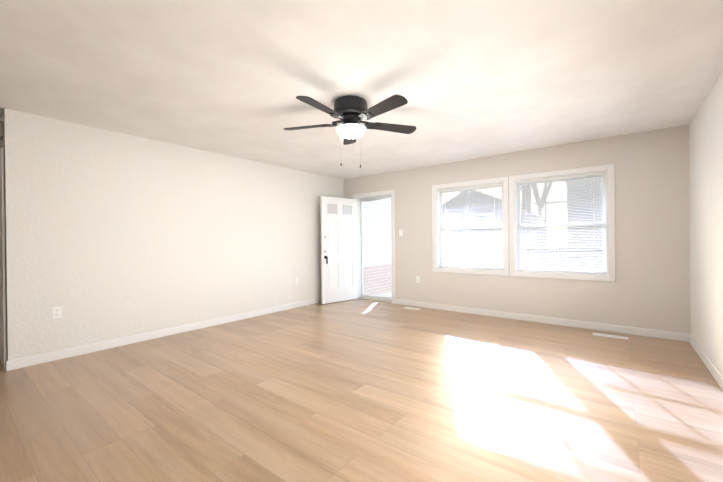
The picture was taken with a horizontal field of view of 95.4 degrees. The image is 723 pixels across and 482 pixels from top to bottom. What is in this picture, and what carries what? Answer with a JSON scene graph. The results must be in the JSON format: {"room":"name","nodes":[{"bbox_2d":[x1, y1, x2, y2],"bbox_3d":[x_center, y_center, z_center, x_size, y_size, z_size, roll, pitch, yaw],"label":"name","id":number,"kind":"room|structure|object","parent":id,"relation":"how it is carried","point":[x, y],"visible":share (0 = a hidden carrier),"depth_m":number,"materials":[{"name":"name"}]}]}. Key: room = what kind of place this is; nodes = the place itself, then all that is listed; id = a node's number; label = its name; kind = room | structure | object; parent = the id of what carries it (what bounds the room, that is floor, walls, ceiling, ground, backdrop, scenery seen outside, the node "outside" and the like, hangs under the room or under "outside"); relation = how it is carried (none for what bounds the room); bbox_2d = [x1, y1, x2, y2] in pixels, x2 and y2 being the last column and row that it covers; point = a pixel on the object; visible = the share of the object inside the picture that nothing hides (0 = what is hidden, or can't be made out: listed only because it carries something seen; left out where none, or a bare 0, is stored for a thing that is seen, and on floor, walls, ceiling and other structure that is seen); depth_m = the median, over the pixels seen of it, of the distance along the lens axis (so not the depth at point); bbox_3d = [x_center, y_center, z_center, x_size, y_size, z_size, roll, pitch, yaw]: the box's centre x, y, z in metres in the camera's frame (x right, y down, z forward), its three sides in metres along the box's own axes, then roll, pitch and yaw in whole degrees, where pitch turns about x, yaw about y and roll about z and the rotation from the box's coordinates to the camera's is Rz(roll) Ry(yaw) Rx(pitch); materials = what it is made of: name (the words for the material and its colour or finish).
{"room":"empty living room","nodes":[
{"label":"empty living room","id":0,"kind":"room"},
{"bbox_2d":[0,113,2,148],"bbox_3d":[-3.929,-0.008,3.641,1.400,2.440,0.150,0,0,38],"label":"wall","id":1,"kind":"structure","parent":0,"point":[1,142],"depth_m":3.21,"materials":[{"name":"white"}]},
{"bbox_2d":[0,120,3,140],"bbox_3d":[-3.454,-1.051,3.123,0.190,0.150,0.065,0,0,38],"label":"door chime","id":2,"kind":"object","parent":1,"relation":"attached to","point":[1,130],"visible":1,"depth_m":3.08,"materials":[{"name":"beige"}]},
{"bbox_2d":[0,148,5,369],"bbox_3d":[-3.709,0.171,3.320,0.870,2.080,0.078,0,0,38],"label":"closet door","id":3,"kind":"structure","parent":1,"relation":"in","point":[2,299],"depth_m":3.08,"materials":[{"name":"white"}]},
{"bbox_2d":[3,109,342,360],"bbox_3d":[-1.848,-0.033,5.053,0.150,2.440,4.935,0,0,38],"label":"wall","id":4,"kind":"structure","parent":0,"point":[110,235],"depth_m":3.90,"materials":[{"name":"white paint"}]},
{"bbox_2d":[52,306,61,318],"bbox_3d":[-3.083,0.725,3.330,0.008,0.115,0.070,0,0,38],"label":"electrical outlet","id":5,"kind":"object","parent":4,"relation":"attached to","point":[56,312],"visible":1,"depth_m":3.33,"materials":[{"name":"white plastic"}]},
{"bbox_2d":[5,298,321,370],"bbox_3d":[-1.822,1.141,4.942,0.021,0.092,4.798,0,0,38],"label":"baseboard","id":6,"kind":"structure","parent":4,"relation":"attached to","point":[123,341],"depth_m":3.86,"materials":[{"name":"white wood"}]},
{"bbox_2d":[0,299,722,481],"bbox_3d":[-1.294,1.238,2.718,6.977,0.100,7.962,0,0,38],"label":"floor","id":7,"kind":"structure","parent":0,"point":[357,390],"depth_m":2.35,"materials":[{"name":"brown wood"}]},
{"bbox_2d":[593,333,628,339],"bbox_3d":[2.978,1.137,3.939,0.340,0.007,0.115,0,0,38],"label":"floor vent","id":8,"kind":"object","parent":7,"relation":"in","point":[611,336],"visible":1,"depth_m":3.92,"materials":[{"name":"white metal"}]},
{"bbox_2d":[0,0,722,179],"bbox_3d":[-0.708,-1.307,2.235,5.427,0.100,7.962,0,0,38],"label":"ceiling","id":9,"kind":"structure","parent":0,"point":[470,79],"depth_m":2.45,"materials":[{"name":"white paint"}]},
{"bbox_2d":[284,94,415,167],"bbox_3d":[-0.107,-0.956,2.947,1.270,0.616,1.247,0,0,38],"label":"ceiling fan","id":10,"kind":"object","parent":9,"relation":"hanging from","point":[350,112],"visible":1,"depth_m":2.87,"materials":[{"name":"black"}]},
{"bbox_2d":[343,124,690,333],"bbox_3d":[1.704,-0.070,5.320,5.127,2.440,0.150,0,0,38],"label":"wall","id":11,"kind":"structure","parent":0,"point":[649,288],"depth_m":4.19,"materials":[{"name":"white paint"}]},
{"bbox_2d":[320,196,357,303],"bbox_3d":[-0.422,0.164,6.333,0.846,1.985,0.173,-1,0,-41],"label":"door leaf","id":12,"kind":"structure","parent":11,"relation":"in","point":[338,249],"depth_m":6.28,"materials":[{"name":"white painted wood"},{"name":"dark metal handle"}]},
{"bbox_2d":[353,190,394,303],"bbox_3d":[0.270,0.110,6.427,0.983,2.103,0.168,0,0,38],"label":"door frame","id":13,"kind":"structure","parent":11,"relation":"attached to","point":[357,197],"depth_m":6.33,"materials":[{"name":"white wood"}]},
{"bbox_2d":[358,297,391,302],"bbox_3d":[0.294,1.150,6.447,0.827,0.022,0.185,0,0,38],"label":"door threshold sill","id":14,"kind":"structure","parent":11,"relation":"attached to","point":[376,299],"depth_m":6.40,"materials":[{"name":"beige wood"}]},
{"bbox_2d":[360,196,391,299],"bbox_3d":[0.293,0.135,6.456,0.799,1.991,0.065,0,0,38],"label":"storm door","id":15,"kind":"structure","parent":11,"relation":"in","point":[362,201],"depth_m":6.50,"materials":[{"name":"glass"}]},
{"bbox_2d":[432,164,614,281],"bbox_3d":[2.224,-0.220,4.902,2.461,1.466,0.168,0,0,38],"label":"window","id":16,"kind":"structure","parent":11,"relation":"in","point":[608,169],"depth_m":4.80,"materials":[{"name":"white wood"}]},
{"bbox_2d":[438,183,502,268],"bbox_3d":[1.715,-0.216,5.257,1.045,1.296,0.042,0,0,38],"label":"window blind","id":17,"kind":"object","parent":16,"relation":"attached to","point":[494,228],"visible":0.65,"depth_m":5.24,"materials":[{"name":"white plastic"}]},
{"bbox_2d":[442,187,501,265],"bbox_3d":[1.762,-0.216,5.317,0.971,1.218,0.031,0,0,38],"label":"window panel","id":18,"kind":"object","parent":16,"relation":"attached to","point":[484,199],"visible":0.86,"depth_m":5.29,"materials":[{"name":"clear glass"}]},
{"bbox_2d":[516,172,606,273],"bbox_3d":[2.689,-0.224,4.498,1.055,1.296,0.042,0,0,38],"label":"window blind","id":19,"kind":"object","parent":16,"relation":"attached to","point":[564,178],"visible":0.94,"depth_m":4.48,"materials":[{"name":"white plastic"}]},
{"bbox_2d":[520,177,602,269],"bbox_3d":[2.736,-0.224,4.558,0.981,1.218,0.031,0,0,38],"label":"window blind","id":20,"kind":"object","parent":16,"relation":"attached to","point":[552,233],"visible":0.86,"depth_m":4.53,"materials":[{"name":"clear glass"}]},
{"bbox_2d":[395,299,686,340],"bbox_3d":[2.150,1.100,4.883,3.868,0.092,0.013,0,0,38],"label":"baseboard","id":21,"kind":"structure","parent":11,"relation":"attached to","point":[677,336],"depth_m":4.47,"materials":[{"name":"white wood"}]},
{"bbox_2d":[689,71,722,375],"bbox_3d":[1.433,-0.054,0.677,0.150,2.440,7.812,0,0,38],"label":"wall","id":22,"kind":"structure","parent":0,"point":[706,208],"depth_m":2.95,"materials":[{"name":"white paint"}]},
{"bbox_2d":[685,334,722,389],"bbox_3d":[1.333,1.121,0.672,0.017,0.092,7.662,0,0,38],"label":"baseboard","id":23,"kind":"structure","parent":22,"relation":"attached to","point":[713,370],"depth_m":2.97,"materials":[{"name":"white wood"}]},
{"label":"outside","id":24,"kind":"structure","parent":0,"visible":0},
{"bbox_3d":[29.633,1.093,37.223,130.000,0.200,84.488,0,0,38],"label":"lawn","id":25,"kind":"structure","parent":24,"visible":0},
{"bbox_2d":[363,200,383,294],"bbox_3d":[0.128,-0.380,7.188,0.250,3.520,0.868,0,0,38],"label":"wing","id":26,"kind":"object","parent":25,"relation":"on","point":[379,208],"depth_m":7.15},
{"bbox_2d":[375,291,391,296],"bbox_3d":[1.126,1.277,6.703,1.900,0.190,1.300,0,0,38],"label":"porch","id":27,"kind":"object","parent":25,"relation":"on","point":[385,294],"depth_m":7.28,"materials":[{"name":"grey"}]},
{"bbox_3d":[0.614,0.949,7.799,0.250,0.850,0.670,0,0,38],"label":"wing","id":28,"kind":"object","parent":25,"relation":"on","visible":0},
{"bbox_2d":[383,235,391,263],"bbox_3d":[0.602,0.189,7.800,0.238,0.670,0.670,0,0,38],"label":"wing slot","id":29,"kind":"object","parent":28,"relation":"on","point":[387,239],"depth_m":7.61,"materials":[{"name":"white"}]}
]}

